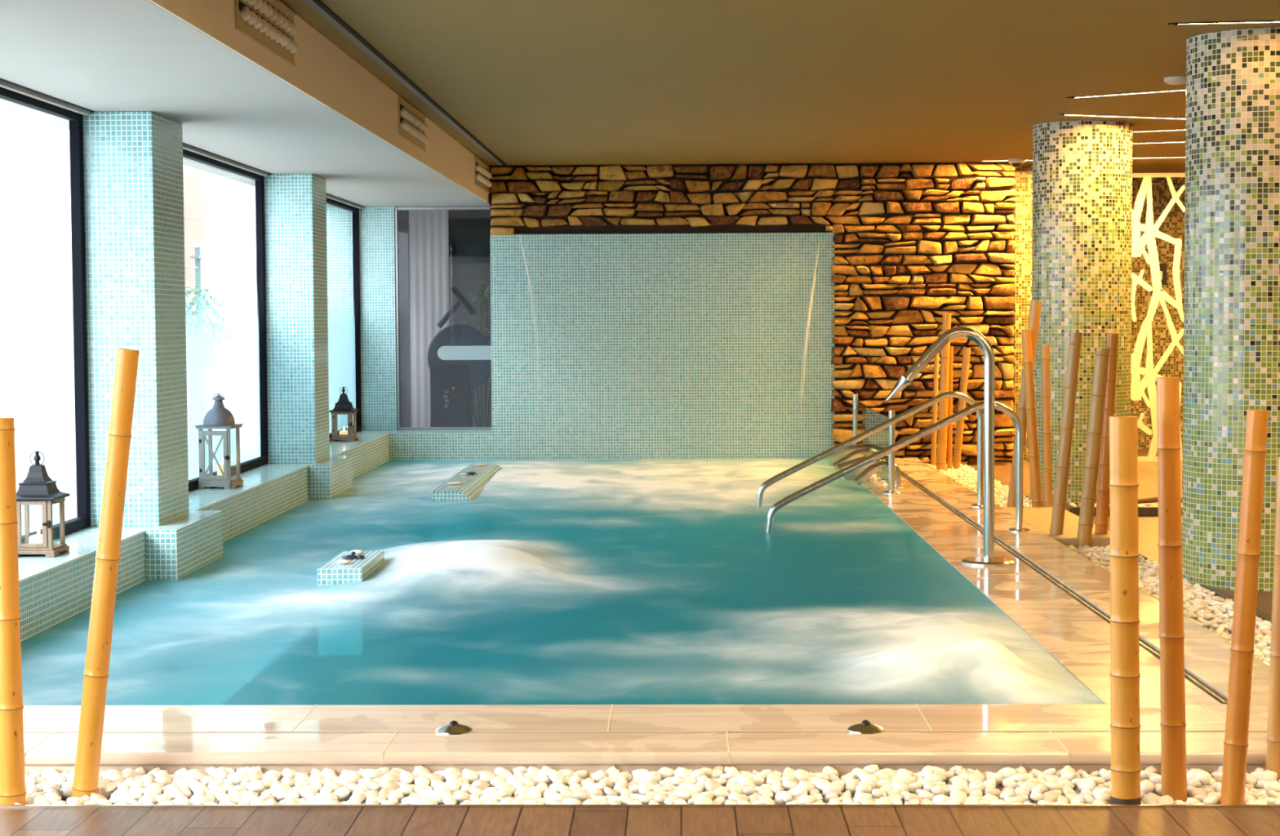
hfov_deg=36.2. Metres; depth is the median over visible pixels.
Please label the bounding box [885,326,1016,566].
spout
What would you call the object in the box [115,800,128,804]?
pebble
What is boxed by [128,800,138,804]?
pebble
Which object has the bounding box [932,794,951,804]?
pebble
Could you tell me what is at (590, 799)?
pebble
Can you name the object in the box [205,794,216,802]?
pebble
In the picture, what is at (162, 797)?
pebble
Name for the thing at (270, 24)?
air vent
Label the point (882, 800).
pebble
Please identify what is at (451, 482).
stone
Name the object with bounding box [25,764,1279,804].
pebble bed stones
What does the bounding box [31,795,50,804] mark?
pebble
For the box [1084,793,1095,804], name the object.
pebble
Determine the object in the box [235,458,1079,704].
pool water
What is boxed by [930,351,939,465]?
bamboo pole
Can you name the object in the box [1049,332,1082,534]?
bamboo pole
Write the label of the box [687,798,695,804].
pebble
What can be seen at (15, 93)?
window
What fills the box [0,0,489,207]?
ceiling
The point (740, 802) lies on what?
pebble
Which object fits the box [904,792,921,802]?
pebble
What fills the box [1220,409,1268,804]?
bamboo pole
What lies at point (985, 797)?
pebble
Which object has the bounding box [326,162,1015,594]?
wall
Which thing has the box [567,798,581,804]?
pebble
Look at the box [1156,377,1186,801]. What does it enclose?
bamboo pole
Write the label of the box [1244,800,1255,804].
pebble
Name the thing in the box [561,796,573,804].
pebble
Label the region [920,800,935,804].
pebble
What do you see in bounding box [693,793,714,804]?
pebble
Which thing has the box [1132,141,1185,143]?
recessed light
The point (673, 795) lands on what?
pebble
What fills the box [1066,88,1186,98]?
recessed light
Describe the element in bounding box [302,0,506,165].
ceiling vent
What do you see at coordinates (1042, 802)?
pebble
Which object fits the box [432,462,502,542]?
tiled bench
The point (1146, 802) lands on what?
pebble
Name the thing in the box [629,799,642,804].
pebble
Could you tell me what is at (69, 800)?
pebble
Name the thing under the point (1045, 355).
bamboo pole
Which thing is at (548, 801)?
pebble
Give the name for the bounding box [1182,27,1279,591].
column
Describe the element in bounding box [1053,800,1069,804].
pebble
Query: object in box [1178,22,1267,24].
diffuser
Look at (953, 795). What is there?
pebble
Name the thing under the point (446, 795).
pebble
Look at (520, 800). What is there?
pebble
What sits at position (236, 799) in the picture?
pebble
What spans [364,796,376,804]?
pebble
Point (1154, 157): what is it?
recessed light
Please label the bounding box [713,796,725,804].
pebble
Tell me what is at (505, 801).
pebble
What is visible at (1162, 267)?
wall sign
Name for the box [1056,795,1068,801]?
pebble
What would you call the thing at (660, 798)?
pebble
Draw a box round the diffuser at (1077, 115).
[1077,115,1181,119]
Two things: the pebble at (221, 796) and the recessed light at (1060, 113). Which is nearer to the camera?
the pebble at (221, 796)
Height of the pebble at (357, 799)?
0.036 m
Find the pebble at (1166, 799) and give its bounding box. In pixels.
[1155,795,1174,804]
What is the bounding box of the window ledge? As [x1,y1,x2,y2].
[17,430,395,705]
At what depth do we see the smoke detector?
11.21 m
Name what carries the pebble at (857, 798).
on the pebble bed stones
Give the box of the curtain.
[408,209,449,426]
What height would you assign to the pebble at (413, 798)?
0.026 m
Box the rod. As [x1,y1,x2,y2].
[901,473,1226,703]
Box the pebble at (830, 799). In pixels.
[828,798,839,802]
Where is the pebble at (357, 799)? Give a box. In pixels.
[345,795,361,804]
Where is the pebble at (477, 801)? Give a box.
[470,798,486,804]
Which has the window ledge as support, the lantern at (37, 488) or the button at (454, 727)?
the lantern at (37, 488)
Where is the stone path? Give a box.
[1000,506,1110,547]
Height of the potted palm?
1.975 m
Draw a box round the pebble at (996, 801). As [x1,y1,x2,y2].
[991,799,1005,804]
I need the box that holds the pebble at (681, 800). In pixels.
[675,798,688,804]
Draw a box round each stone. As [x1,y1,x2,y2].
[337,560,351,564]
[342,554,356,559]
[351,549,363,554]
[356,554,364,559]
[447,481,462,484]
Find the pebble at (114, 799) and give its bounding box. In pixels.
[110,795,121,804]
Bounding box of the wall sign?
[1159,263,1166,284]
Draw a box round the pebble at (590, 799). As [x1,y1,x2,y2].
[582,798,593,804]
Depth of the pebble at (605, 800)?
5.43 m
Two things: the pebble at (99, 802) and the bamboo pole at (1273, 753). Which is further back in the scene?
the bamboo pole at (1273, 753)
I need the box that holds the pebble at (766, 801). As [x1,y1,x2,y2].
[755,799,768,804]
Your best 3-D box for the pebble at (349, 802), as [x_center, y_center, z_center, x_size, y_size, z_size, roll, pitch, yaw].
[-0.792,1.079,5.391,0.043,0.039,0.046,0,3,2]
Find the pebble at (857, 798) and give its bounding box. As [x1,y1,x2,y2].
[853,792,873,804]
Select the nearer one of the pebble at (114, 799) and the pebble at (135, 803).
the pebble at (135, 803)
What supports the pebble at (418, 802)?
on the pebble bed stones
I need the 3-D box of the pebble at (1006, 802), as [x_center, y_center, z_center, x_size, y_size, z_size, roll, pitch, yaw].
[1.001,1.075,5.363,0.046,0.052,0.051,1,3,25]
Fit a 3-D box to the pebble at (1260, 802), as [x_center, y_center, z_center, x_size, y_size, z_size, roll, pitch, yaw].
[1.687,1.070,5.341,0.052,0.043,0.043,-3,4,-37]
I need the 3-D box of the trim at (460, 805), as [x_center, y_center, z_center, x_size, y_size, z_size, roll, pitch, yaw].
[-0.202,1.110,5.353,5.770,0.106,0.012,0,3,1]
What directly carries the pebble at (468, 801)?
on the pebble bed stones
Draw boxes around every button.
[435,720,472,734]
[847,720,884,733]
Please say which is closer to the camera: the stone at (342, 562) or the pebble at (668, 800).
the pebble at (668, 800)
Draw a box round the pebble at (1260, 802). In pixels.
[1253,800,1264,804]
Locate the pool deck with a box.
[22,457,1270,791]
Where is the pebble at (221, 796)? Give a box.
[216,792,232,801]
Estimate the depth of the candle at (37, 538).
8.60 m
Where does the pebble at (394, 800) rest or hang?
on the pebble bed stones
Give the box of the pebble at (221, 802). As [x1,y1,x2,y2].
[218,799,232,804]
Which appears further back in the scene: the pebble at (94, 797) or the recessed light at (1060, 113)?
the recessed light at (1060, 113)
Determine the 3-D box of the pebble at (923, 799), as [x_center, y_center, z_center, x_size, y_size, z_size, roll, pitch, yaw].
[0.796,1.074,5.450,0.031,0.036,0.047,2,3,32]
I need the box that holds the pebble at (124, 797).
[120,794,133,801]
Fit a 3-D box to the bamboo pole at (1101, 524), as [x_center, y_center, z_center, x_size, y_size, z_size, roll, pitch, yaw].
[2.712,0.149,11.408,0.136,1.281,0.080,0,3,8]
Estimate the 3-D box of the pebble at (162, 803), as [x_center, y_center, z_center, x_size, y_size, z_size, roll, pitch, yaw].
[-1.309,1.081,5.426,0.047,0.032,0.039,0,3,-3]
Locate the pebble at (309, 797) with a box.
[306,794,316,802]
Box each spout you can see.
[823,444,857,466]
[832,447,866,470]
[836,457,884,480]
[853,461,904,488]
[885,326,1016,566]
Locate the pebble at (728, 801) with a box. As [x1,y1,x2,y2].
[724,799,737,804]
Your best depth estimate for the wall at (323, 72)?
9.71 m
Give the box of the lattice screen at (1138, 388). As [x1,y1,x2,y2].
[1130,172,1185,461]
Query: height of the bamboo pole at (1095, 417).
1.201 m
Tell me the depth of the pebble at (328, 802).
5.42 m
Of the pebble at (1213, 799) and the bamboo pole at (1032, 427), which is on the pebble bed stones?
the pebble at (1213, 799)
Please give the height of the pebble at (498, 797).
0.034 m
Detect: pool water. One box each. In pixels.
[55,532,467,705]
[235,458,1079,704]
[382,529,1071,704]
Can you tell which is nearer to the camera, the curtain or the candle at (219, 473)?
the candle at (219, 473)
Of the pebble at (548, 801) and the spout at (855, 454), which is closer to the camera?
the pebble at (548, 801)
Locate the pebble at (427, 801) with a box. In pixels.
[419,797,438,804]
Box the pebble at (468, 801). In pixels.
[460,799,471,804]
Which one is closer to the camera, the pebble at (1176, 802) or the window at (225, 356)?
the pebble at (1176, 802)
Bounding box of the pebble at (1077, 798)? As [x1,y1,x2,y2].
[1069,795,1084,804]
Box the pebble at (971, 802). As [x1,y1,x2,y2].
[964,800,979,804]
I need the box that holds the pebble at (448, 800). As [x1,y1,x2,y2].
[444,796,455,804]
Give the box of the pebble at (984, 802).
[978,799,991,804]
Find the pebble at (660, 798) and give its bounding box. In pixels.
[653,793,668,803]
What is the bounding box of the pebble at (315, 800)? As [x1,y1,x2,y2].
[310,795,325,804]
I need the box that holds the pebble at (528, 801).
[524,799,538,804]
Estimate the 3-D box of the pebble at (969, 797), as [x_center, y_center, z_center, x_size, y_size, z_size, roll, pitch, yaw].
[0.918,1.065,5.424,0.045,0.032,0.042,1,3,17]
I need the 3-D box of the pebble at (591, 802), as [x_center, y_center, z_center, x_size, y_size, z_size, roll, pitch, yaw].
[-0.134,1.071,5.404,0.043,0.030,0.037,-2,3,-32]
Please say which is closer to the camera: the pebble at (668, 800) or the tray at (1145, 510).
the pebble at (668, 800)
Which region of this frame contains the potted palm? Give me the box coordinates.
[461,280,491,426]
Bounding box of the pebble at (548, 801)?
[544,797,555,804]
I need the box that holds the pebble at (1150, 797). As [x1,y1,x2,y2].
[1142,793,1161,804]
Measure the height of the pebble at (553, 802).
0.032 m
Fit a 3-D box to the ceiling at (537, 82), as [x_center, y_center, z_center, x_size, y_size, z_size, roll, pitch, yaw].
[2.604,-1.857,8.215,8.310,0.120,22.700,0,3,1]
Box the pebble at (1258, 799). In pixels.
[1255,798,1266,804]
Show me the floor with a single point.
(448, 821)
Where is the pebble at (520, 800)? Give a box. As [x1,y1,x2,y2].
[512,796,527,804]
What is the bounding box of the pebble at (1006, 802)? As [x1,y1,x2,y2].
[1001,800,1012,804]
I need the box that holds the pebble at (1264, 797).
[1258,795,1269,804]
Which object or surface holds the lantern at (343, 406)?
on the window ledge
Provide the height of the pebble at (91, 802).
0.040 m
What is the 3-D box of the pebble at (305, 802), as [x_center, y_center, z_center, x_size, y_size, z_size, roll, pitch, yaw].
[-0.939,1.084,5.461,0.046,0.028,0.030,-3,4,-40]
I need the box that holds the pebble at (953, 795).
[950,791,965,799]
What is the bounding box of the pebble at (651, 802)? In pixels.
[648,800,658,804]
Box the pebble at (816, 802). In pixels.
[812,801,825,804]
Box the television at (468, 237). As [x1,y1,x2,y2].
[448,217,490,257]
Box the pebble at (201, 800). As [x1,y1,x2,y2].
[192,795,208,804]
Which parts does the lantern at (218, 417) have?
corner post, corner post, door, corner post, corner post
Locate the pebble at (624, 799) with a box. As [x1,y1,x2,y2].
[620,795,634,804]
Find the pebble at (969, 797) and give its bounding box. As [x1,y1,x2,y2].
[964,795,979,801]
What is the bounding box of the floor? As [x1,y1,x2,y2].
[0,448,1279,835]
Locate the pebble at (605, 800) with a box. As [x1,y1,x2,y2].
[598,799,608,804]
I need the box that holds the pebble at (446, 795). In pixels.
[442,794,457,804]
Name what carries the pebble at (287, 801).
on the pebble bed stones
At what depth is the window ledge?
9.32 m
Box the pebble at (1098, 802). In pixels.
[1093,800,1105,804]
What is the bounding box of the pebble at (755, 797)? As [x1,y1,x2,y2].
[750,791,761,804]
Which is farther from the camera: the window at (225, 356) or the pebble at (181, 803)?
the window at (225, 356)
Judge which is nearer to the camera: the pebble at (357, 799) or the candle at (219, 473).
the pebble at (357, 799)
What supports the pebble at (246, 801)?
on the pebble bed stones
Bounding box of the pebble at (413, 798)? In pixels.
[408,795,422,804]
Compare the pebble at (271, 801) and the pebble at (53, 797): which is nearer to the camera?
the pebble at (271, 801)
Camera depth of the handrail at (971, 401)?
13.03 m
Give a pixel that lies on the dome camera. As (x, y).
(1015, 162)
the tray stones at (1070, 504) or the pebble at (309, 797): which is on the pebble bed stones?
the pebble at (309, 797)
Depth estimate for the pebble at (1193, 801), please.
5.40 m
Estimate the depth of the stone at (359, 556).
9.73 m
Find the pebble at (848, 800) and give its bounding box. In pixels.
[842,797,853,803]
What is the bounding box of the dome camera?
[1008,158,1025,168]
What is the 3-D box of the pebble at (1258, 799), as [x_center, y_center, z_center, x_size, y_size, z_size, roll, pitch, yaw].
[1.700,1.061,5.365,0.033,0.037,0.038,1,3,20]
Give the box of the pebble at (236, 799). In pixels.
[231,794,242,804]
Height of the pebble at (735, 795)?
0.041 m
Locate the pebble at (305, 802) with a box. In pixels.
[298,800,311,804]
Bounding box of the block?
[317,551,385,655]
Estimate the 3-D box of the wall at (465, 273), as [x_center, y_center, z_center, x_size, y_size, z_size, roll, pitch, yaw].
[-1.001,-0.974,19.950,4.000,3.050,3.500,0,3,1]
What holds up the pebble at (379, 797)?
on the pebble bed stones
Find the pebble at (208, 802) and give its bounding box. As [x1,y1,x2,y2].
[205,800,217,804]
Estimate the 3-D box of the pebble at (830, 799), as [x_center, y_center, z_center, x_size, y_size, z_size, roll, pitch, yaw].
[0.541,1.073,5.451,0.030,0.024,0.046,0,3,-1]
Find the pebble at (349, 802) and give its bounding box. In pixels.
[346,801,358,804]
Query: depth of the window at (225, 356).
13.08 m
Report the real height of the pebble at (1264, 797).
0.035 m
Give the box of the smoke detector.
[1164,75,1186,84]
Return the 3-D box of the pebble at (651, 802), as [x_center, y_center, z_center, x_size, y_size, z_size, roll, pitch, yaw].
[0.038,1.073,5.434,0.030,0.033,0.045,-1,3,-8]
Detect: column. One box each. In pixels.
[1031,120,1133,504]
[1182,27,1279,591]
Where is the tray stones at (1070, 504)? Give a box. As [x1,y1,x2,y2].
[1069,502,1158,506]
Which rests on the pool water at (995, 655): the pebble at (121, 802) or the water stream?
the water stream
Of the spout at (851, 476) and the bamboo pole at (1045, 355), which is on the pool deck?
the spout at (851, 476)
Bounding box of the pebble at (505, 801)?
[497,797,514,804]
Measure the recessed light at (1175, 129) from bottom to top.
0.006 m
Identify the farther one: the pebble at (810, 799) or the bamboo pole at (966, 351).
the bamboo pole at (966, 351)
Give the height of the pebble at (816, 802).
0.027 m
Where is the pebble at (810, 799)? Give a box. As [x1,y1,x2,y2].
[799,795,817,804]
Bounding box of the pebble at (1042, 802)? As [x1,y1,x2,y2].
[1037,800,1052,804]
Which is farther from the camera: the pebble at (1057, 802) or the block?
the block
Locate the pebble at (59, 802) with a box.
[50,800,66,804]
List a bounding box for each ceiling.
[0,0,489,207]
[279,0,1279,173]
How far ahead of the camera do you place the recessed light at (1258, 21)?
9.13 m
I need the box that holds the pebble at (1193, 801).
[1186,797,1201,804]
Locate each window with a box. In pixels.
[0,78,94,543]
[0,108,257,526]
[182,142,272,491]
[325,192,365,439]
[394,206,492,430]
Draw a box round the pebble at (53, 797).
[45,792,61,804]
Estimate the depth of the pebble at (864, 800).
5.41 m
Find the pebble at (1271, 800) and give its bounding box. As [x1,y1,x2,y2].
[1267,797,1275,804]
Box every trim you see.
[0,804,1279,808]
[967,464,1271,622]
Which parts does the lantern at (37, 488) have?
corner post, door, ring handle, corner post, rail, corner post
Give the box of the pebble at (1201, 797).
[1194,794,1208,802]
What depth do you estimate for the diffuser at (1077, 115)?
13.45 m
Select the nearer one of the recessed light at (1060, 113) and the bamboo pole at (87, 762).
the bamboo pole at (87, 762)
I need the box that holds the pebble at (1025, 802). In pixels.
[1023,800,1033,804]
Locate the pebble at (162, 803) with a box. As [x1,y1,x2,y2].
[160,802,174,804]
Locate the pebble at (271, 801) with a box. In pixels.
[262,797,277,804]
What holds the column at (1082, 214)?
on the floor
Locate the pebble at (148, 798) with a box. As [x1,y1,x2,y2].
[138,794,152,804]
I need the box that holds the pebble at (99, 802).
[94,799,111,804]
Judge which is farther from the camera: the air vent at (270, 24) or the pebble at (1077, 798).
the air vent at (270, 24)
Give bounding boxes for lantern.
[16,450,70,557]
[194,393,243,488]
[328,386,358,441]
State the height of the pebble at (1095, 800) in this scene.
0.033 m
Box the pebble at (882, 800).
[874,796,889,804]
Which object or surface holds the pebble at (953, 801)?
on the pebble bed stones
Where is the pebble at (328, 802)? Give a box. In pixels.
[324,798,337,804]
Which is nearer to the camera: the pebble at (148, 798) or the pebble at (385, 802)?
the pebble at (385, 802)
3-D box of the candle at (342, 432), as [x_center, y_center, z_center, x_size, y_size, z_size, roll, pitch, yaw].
[-2.503,0.113,16.568,0.084,0.084,0.084,0,3,1]
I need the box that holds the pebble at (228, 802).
[222,800,231,804]
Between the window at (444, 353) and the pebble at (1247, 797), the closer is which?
the pebble at (1247, 797)
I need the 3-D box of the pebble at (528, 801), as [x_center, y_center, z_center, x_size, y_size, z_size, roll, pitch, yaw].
[-0.300,1.071,5.419,0.041,0.031,0.036,-1,3,-17]
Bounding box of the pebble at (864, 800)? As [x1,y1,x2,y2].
[860,798,874,804]
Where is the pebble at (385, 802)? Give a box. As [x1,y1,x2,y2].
[381,800,394,804]
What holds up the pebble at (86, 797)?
on the pebble bed stones
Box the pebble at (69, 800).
[66,796,84,804]
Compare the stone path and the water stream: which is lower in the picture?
the stone path
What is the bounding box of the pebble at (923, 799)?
[920,798,931,802]
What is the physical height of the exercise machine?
1.874 m
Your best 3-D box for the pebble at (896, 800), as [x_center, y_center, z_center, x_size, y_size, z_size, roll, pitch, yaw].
[0.709,1.071,5.424,0.036,0.036,0.041,-1,3,-14]
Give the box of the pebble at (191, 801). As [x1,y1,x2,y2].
[188,798,193,804]
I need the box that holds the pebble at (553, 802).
[551,800,563,804]
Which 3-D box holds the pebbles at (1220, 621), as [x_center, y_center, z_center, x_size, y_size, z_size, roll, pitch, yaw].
[2.575,0.730,11.545,0.450,0.085,11.764,0,3,1]
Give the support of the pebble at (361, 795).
on the pebble bed stones
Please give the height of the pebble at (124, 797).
0.029 m
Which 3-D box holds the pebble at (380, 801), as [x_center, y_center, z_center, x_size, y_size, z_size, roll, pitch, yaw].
[-0.711,1.071,5.449,0.040,0.030,0.032,-1,3,-20]
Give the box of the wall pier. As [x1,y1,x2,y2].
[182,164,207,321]
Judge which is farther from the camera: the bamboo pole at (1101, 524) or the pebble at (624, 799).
the bamboo pole at (1101, 524)
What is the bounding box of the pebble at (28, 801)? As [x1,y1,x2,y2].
[25,797,33,804]
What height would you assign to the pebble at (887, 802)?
0.036 m
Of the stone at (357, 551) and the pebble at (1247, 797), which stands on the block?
the stone at (357, 551)
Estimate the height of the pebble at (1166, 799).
0.043 m
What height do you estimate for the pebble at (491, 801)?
0.036 m
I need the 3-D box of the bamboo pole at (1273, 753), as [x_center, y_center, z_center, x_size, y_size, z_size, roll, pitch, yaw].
[1.834,0.601,5.603,0.081,0.981,0.066,0,3,8]
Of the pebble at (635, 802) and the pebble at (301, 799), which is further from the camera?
the pebble at (301, 799)
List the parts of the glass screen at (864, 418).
post, glass panel, post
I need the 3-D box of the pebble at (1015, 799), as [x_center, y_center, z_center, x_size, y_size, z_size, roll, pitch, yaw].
[1.034,1.063,5.419,0.046,0.033,0.029,0,3,-3]
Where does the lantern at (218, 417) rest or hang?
on the window ledge
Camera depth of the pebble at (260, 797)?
5.48 m
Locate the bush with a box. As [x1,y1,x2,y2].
[185,283,224,321]
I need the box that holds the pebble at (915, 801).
[909,798,919,804]
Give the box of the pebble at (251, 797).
[248,795,258,804]
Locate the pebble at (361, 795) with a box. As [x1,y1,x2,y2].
[349,792,364,802]
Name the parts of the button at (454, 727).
knob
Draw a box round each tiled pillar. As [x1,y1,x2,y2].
[82,111,224,648]
[263,173,352,546]
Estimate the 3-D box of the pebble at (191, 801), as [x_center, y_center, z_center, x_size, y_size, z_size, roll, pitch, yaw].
[-1.250,1.079,5.488,0.031,0.025,0.046,1,3,26]
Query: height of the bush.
2.244 m
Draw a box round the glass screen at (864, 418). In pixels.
[853,393,901,493]
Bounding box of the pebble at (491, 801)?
[484,798,498,804]
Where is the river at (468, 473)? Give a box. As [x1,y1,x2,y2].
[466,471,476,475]
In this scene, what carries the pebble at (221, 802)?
on the pebble bed stones
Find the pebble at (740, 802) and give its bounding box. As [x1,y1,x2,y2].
[737,800,750,804]
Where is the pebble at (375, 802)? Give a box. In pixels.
[365,800,378,804]
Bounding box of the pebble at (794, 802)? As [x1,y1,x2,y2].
[786,800,798,804]
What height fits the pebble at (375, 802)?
0.028 m
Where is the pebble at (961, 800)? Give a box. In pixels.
[954,796,964,804]
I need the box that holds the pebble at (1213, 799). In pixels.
[1203,795,1219,804]
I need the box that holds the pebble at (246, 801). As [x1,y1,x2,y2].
[238,796,250,804]
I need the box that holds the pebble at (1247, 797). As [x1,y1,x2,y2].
[1244,794,1256,802]
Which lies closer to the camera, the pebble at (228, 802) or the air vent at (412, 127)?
the pebble at (228, 802)
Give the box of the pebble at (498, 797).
[489,793,504,802]
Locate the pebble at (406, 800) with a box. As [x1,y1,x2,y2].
[400,795,413,804]
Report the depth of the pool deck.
6.12 m
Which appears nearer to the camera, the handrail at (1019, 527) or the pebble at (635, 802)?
the pebble at (635, 802)
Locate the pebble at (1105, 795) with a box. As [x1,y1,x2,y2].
[1093,790,1111,803]
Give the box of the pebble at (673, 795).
[671,793,680,799]
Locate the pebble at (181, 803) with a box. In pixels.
[174,802,186,804]
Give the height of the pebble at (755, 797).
0.040 m
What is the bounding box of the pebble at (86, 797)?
[80,794,90,802]
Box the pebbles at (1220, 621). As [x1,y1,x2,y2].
[926,462,1271,666]
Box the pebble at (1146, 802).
[1145,800,1156,804]
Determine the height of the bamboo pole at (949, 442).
1.102 m
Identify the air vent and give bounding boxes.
[235,0,297,66]
[397,96,428,151]
[474,156,492,193]
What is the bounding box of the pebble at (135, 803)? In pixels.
[132,802,144,804]
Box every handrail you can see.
[751,391,983,537]
[760,400,1030,565]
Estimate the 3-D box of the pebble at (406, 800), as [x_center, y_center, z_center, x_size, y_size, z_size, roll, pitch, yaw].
[-0.647,1.073,5.478,0.039,0.033,0.030,-2,3,-22]
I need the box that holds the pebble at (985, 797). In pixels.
[981,795,998,799]
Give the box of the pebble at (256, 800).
[249,797,265,804]
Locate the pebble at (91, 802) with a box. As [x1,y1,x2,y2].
[83,799,97,804]
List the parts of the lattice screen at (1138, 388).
panel, panel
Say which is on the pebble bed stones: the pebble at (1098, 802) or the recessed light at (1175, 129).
the pebble at (1098, 802)
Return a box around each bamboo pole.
[0,417,26,804]
[71,347,139,797]
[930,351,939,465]
[936,313,951,471]
[946,346,953,469]
[952,346,970,469]
[1006,300,1042,506]
[1021,329,1042,506]
[1040,344,1053,506]
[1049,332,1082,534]
[1075,348,1110,547]
[1094,333,1118,533]
[1108,416,1141,804]
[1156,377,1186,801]
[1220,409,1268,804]
[1265,456,1279,782]
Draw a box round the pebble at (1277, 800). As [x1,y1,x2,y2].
[1273,798,1279,804]
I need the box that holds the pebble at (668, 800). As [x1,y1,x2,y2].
[663,796,675,804]
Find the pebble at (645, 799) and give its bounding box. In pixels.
[639,795,653,804]
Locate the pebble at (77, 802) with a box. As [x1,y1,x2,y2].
[69,799,81,804]
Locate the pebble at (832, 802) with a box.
[827,800,843,804]
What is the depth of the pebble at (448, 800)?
5.44 m
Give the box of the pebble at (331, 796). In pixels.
[321,792,337,799]
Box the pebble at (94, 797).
[89,792,106,800]
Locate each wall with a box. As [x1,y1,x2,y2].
[148,0,488,202]
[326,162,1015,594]
[398,209,492,426]
[1014,164,1185,461]
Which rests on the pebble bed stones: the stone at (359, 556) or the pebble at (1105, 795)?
the pebble at (1105, 795)
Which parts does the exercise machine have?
console arm, swing arm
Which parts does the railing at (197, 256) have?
rail, rail, post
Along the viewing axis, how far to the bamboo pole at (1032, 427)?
13.14 m
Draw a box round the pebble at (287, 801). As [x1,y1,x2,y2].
[279,798,297,804]
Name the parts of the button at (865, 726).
knob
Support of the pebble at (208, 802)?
on the pebble bed stones
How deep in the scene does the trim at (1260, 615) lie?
9.45 m
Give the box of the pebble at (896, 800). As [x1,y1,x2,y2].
[889,797,902,804]
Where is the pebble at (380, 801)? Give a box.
[377,799,388,804]
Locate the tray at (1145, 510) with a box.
[1065,502,1182,515]
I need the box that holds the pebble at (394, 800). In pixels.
[388,797,398,804]
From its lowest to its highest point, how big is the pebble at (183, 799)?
0.033 m
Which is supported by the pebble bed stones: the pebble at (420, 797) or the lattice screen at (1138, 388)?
the pebble at (420, 797)
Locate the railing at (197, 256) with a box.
[184,244,206,319]
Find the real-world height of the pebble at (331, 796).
0.035 m
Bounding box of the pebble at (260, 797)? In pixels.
[258,795,267,800]
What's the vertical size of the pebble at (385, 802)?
0.030 m
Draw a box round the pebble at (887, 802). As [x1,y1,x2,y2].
[881,800,893,804]
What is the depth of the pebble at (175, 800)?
5.49 m
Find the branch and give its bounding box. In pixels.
[1137,496,1182,503]
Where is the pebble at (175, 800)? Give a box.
[171,795,181,803]
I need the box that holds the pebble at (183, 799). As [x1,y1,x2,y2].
[177,795,190,804]
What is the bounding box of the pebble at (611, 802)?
[607,800,620,804]
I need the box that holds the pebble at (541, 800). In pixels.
[533,797,546,803]
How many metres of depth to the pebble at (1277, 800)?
5.37 m
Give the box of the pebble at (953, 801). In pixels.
[943,799,959,804]
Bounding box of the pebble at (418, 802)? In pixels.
[412,799,422,804]
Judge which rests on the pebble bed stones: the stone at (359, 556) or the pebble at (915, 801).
the pebble at (915, 801)
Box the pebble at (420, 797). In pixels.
[417,795,428,799]
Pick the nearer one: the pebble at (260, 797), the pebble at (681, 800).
the pebble at (681, 800)
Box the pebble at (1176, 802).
[1173,800,1183,804]
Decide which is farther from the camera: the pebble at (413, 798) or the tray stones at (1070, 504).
the tray stones at (1070, 504)
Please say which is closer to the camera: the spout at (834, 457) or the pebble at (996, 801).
the pebble at (996, 801)
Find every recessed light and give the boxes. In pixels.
[980,156,1185,161]
[1057,113,1185,119]
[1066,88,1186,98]
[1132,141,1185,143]
[1133,128,1185,132]
[1167,20,1279,25]
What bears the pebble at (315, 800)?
on the pebble bed stones
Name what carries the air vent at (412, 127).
in the wall at (323, 72)
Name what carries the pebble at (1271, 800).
on the pebble bed stones
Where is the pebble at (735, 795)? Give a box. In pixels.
[728,790,744,802]
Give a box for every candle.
[28,526,42,543]
[217,458,223,475]
[338,426,347,434]
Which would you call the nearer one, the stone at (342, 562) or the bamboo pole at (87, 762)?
the bamboo pole at (87, 762)
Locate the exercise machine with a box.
[426,287,491,426]
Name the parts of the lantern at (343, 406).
corner post, corner post, door, corner post, corner post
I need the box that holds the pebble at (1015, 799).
[1008,795,1022,803]
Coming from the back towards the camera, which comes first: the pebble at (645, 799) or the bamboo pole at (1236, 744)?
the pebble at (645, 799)
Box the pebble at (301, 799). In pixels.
[296,797,306,804]
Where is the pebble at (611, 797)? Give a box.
[607,795,623,804]
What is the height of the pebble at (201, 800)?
0.033 m
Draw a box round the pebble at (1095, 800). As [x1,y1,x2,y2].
[1093,799,1110,804]
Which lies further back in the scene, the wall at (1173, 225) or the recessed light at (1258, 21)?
the wall at (1173, 225)
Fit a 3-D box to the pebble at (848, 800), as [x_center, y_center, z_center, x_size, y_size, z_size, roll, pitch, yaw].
[0.580,1.075,5.455,0.033,0.031,0.047,-1,3,-11]
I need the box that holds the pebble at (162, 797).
[156,794,170,801]
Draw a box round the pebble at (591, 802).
[584,800,599,804]
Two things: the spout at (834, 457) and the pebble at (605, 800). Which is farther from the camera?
the spout at (834, 457)
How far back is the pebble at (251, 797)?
5.49 m
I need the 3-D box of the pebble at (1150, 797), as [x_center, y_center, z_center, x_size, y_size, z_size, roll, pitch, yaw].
[1.421,1.065,5.441,0.051,0.040,0.043,1,3,26]
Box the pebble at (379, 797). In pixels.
[368,795,382,799]

